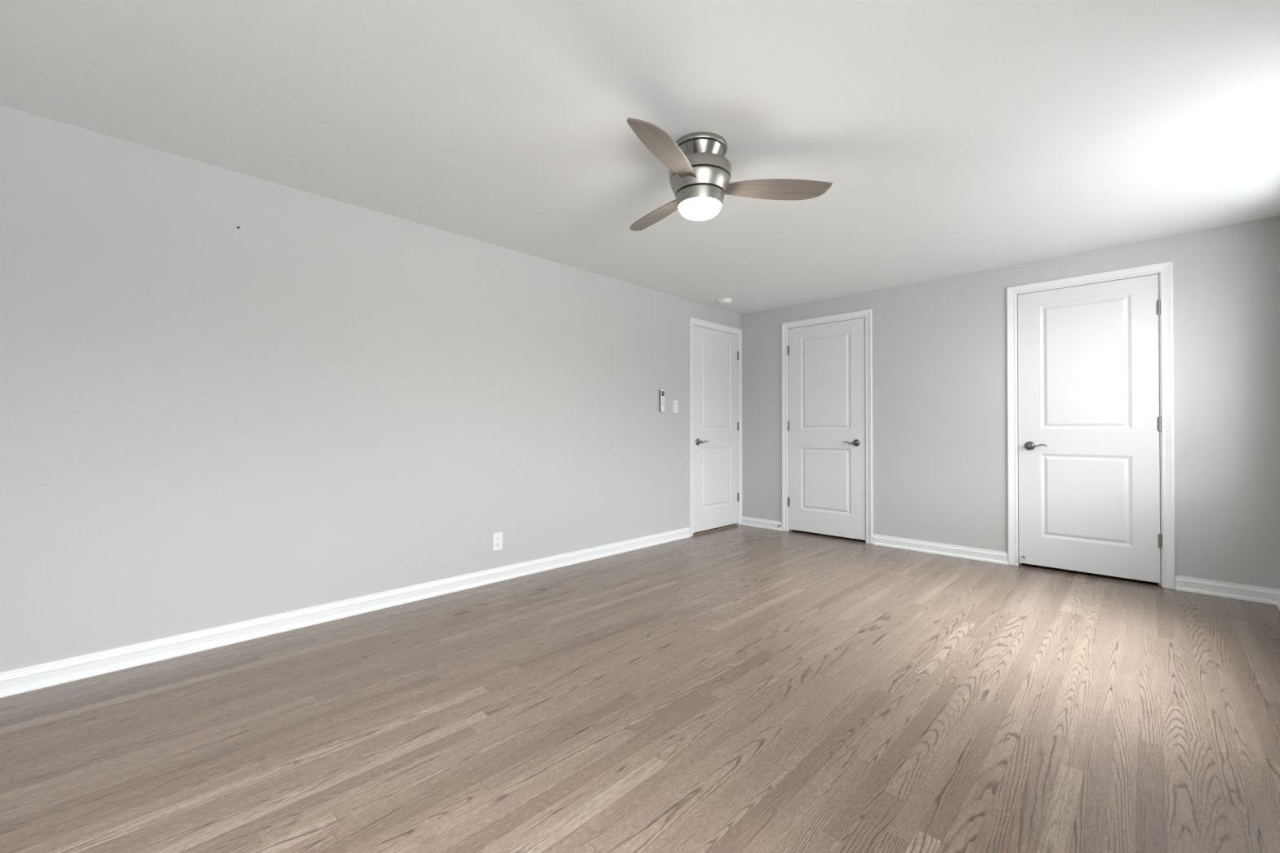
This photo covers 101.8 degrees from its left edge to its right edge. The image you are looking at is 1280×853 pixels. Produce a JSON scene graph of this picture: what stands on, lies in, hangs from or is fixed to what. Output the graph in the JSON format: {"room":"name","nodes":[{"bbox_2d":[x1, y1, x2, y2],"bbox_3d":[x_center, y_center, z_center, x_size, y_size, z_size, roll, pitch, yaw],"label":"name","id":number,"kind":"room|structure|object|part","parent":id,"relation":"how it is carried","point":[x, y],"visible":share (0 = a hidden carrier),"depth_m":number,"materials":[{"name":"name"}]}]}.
{"room":"empty bedroom","nodes":[
{"label":"empty bedroom","id":0,"kind":"room"},
{"bbox_2d":[0,105,741,672],"bbox_3d":[-1.048,-0.092,3.556,0.120,2.286,6.020,0,-1,44],"label":"wall","id":1,"kind":"structure","parent":0,"point":[206,421],"depth_m":2.63,"materials":[{"name":"grey paint"}]},
{"bbox_2d":[0,527,690,697],"bbox_3d":[-1.309,1.003,3.176,0.026,0.090,5.122,0,-1,44],"label":"baseboard","id":2,"kind":"structure","parent":1,"relation":"attached to","point":[29,678],"depth_m":2.62,"materials":[{"name":"white paint"}]},
{"bbox_2d":[493,532,502,551],"bbox_3d":[-0.968,0.784,3.540,0.008,0.118,0.074,0,-1,44],"label":"wall outlet","id":3,"kind":"object","parent":1,"relation":"attached to","point":[497,537],"visible":1,"depth_m":3.54,"materials":[{"name":"white plastic"}]},
{"bbox_2d":[672,400,678,413],"bbox_3d":[0.335,-0.187,4.875,0.012,0.118,0.072,0,-1,44],"label":"light switch","id":4,"kind":"object","parent":1,"relation":"attached to","point":[675,403],"visible":1,"depth_m":4.87,"materials":[{"name":"white plastic"}]},
{"bbox_2d":[693,524,737,535],"bbox_3d":[0.746,1.060,5.384,0.117,0.007,0.758,0,-1,44],"label":"threshold","id":5,"kind":"object","parent":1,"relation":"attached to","point":[731,525],"depth_m":5.34,"materials":[{"name":"beige wood"}]},
{"bbox_2d":[688,316,742,536],"bbox_3d":[0.749,0.003,5.379,0.138,2.117,0.896,0,-1,44],"label":"trim","id":6,"kind":"structure","parent":1,"relation":"attached to","point":[692,321],"depth_m":5.22,"materials":[{"name":"white paint"}]},
{"bbox_2d":[693,324,739,533],"bbox_3d":[0.803,0.025,5.344,0.096,2.028,0.791,0,-1,44],"label":"door","id":7,"kind":"structure","parent":1,"relation":"in","point":[716,496],"depth_m":5.33,"materials":[{"name":"white paint"}]},
{"bbox_3d":[0.200,-0.193,4.726,0.028,0.120,0.047,0,-1,44],"label":"cradle","id":8,"kind":"object","parent":1,"relation":"attached to","visible":0},
{"bbox_2d":[659,389,664,411],"bbox_3d":[0.201,-0.235,4.725,0.022,0.196,0.049,0,-1,44],"label":"remote control","id":9,"kind":"object","parent":8,"relation":"in","point":[661,392],"visible":1,"depth_m":4.71,"materials":[{"name":"grey plastic"}]},
{"bbox_2d":[0,524,1279,852],"bbox_3d":[0.322,1.096,2.789,4.800,0.100,7.090,0,-1,44],"label":"floor","id":10,"kind":"structure","parent":0,"point":[739,688],"depth_m":1.83,"materials":[{"name":"brown wood"}]},
{"bbox_2d":[0,0,1279,315],"bbox_3d":[0.322,-1.290,2.805,4.800,0.100,7.090,0,-1,44],"label":"ceiling","id":11,"kind":"structure","parent":0,"point":[950,137],"depth_m":2.03,"materials":[{"name":"white paint"}]},
{"bbox_2d":[717,297,732,305],"bbox_3d":[0.821,-1.204,5.030,0.144,0.041,0.144,0,-1,44],"label":"smoke detector","id":12,"kind":"object","parent":11,"relation":"attached to","point":[723,301],"visible":1,"depth_m":4.98,"materials":[{"name":"white plastic"}]},
{"bbox_2d":[626,117,832,231],"bbox_3d":[0.171,-1.089,2.303,0.991,0.310,0.991,0,-1,44],"label":"ceiling fan","id":13,"kind":"object","parent":11,"relation":"hanging from","point":[700,172],"visible":1,"depth_m":2.23,"materials":[{"name":"silver metal"}]},
{"bbox_3d":[0.090,-1.060,2.594,0.138,0.011,0.495,-15,8,-31],"label":"blade","id":14,"kind":"part","parent":13,"relation":"part of","materials":[{"name":"brown wood"}]},
{"bbox_3d":[0.111,-1.063,2.019,0.138,0.011,0.495,14,6,27],"label":"blade","id":15,"kind":"part","parent":13,"relation":"part of","materials":[{"name":"brown wood"}]},
{"bbox_3d":[0.266,-1.124,2.313,0.276,0.052,0.276,0,-1,44],"label":"motor","id":16,"kind":"part","parent":13,"relation":"part of","materials":[{"name":"silver metal"}]},
{"bbox_3d":[0.266,-0.956,2.312,0.183,0.046,0.183,0,-1,44],"label":"lamp shade","id":17,"kind":"part","parent":13,"relation":"part of","materials":[{"name":"white glass"}]},
{"bbox_3d":[0.599,-1.061,2.324,0.495,0.011,0.138,0,-13,-2],"label":"blade","id":18,"kind":"part","parent":13,"relation":"part of","materials":[{"name":"brown wood"}]},
{"bbox_2d":[740,216,1279,589],"bbox_3d":[2.475,-0.086,4.404,3.730,2.286,0.120,0,-1,44],"label":"wall","id":19,"kind":"structure","parent":0,"point":[939,346],"depth_m":4.02,"materials":[{"name":"grey paint"}]},
{"bbox_2d":[741,516,782,530],"bbox_3d":[1.276,1.019,5.468,0.482,0.090,0.026,0,-1,44],"label":"baseboard","id":20,"kind":"structure","parent":19,"relation":"attached to","point":[746,521],"depth_m":5.46,"materials":[{"name":"white paint"}]},
{"bbox_2d":[787,317,865,540],"bbox_3d":[1.764,0.023,4.999,0.777,2.028,0.096,0,-1,44],"label":"door","id":21,"kind":"structure","parent":19,"relation":"in","point":[826,423],"depth_m":4.98,"materials":[{"name":"white paint"}]},
{"bbox_3d":[1.934,0.150,4.798,0.124,0.028,0.048,0,-1,44],"label":"lever","id":22,"kind":"part","parent":21,"relation":"part of","materials":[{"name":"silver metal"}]},
{"bbox_3d":[1.989,0.150,4.785,0.065,0.065,0.015,0,-1,44],"label":"handle","id":23,"kind":"part","parent":21,"relation":"part of","materials":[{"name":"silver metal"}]},
{"bbox_2d":[782,308,872,544],"bbox_3d":[1.813,0.001,5.039,0.895,2.117,0.138,0,-1,44],"label":"trim","id":24,"kind":"structure","parent":19,"relation":"attached to","point":[867,313],"depth_m":4.77,"materials":[{"name":"white paint"}]},
{"bbox_2d":[871,533,1008,564],"bbox_3d":[2.449,1.011,4.321,1.007,0.090,0.026,0,-1,44],"label":"baseboard","id":25,"kind":"structure","parent":19,"relation":"attached to","point":[968,553],"depth_m":4.28,"materials":[{"name":"white paint"}]},
{"bbox_2d":[1017,274,1162,582],"bbox_3d":[3.127,0.014,3.655,0.772,2.028,0.110,0,-1,44],"label":"door","id":26,"kind":"structure","parent":19,"relation":"in","point":[1090,421],"depth_m":3.65,"materials":[{"name":"white paint"}]},
{"bbox_3d":[2.911,0.144,3.883,0.065,0.065,0.015,0,-1,44],"label":"handle","id":27,"kind":"part","parent":26,"relation":"part of","materials":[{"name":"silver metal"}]},
{"bbox_3d":[2.925,0.143,3.829,0.124,0.028,0.048,0,-1,44],"label":"lever","id":28,"kind":"part","parent":26,"relation":"part of","materials":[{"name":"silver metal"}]},
{"bbox_2d":[1006,261,1175,589],"bbox_3d":[3.172,-0.008,3.710,0.890,2.117,0.138,0,-1,44],"label":"trim","id":29,"kind":"structure","parent":19,"relation":"attached to","point":[1164,270],"depth_m":3.43,"materials":[{"name":"white paint"}]},
{"bbox_2d":[1175,575,1279,604],"bbox_3d":[3.601,1.004,3.193,0.437,0.090,0.026,0,-1,44],"label":"baseboard","id":30,"kind":"structure","parent":19,"relation":"attached to","point":[1202,586],"depth_m":3.19,"materials":[{"name":"white paint"}]},
{"bbox_2d":[1278,215,1279,316],"bbox_3d":[1.705,-0.111,0.864,0.120,2.286,6.020,0,-1,44],"label":"wall","id":31,"kind":"structure","parent":0,"point":[1279,215],"depth_m":3.05,"materials":[{"name":"grey paint"}]},
{"bbox_2d":[1275,592,1279,610],"bbox_3d":[1.653,0.988,0.907,0.026,0.090,6.020,0,-1,44],"label":"baseboard","id":32,"kind":"structure","parent":31,"relation":"attached to","point":[1277,603],"depth_m":3.03,"materials":[{"name":"white paint"}]}
]}

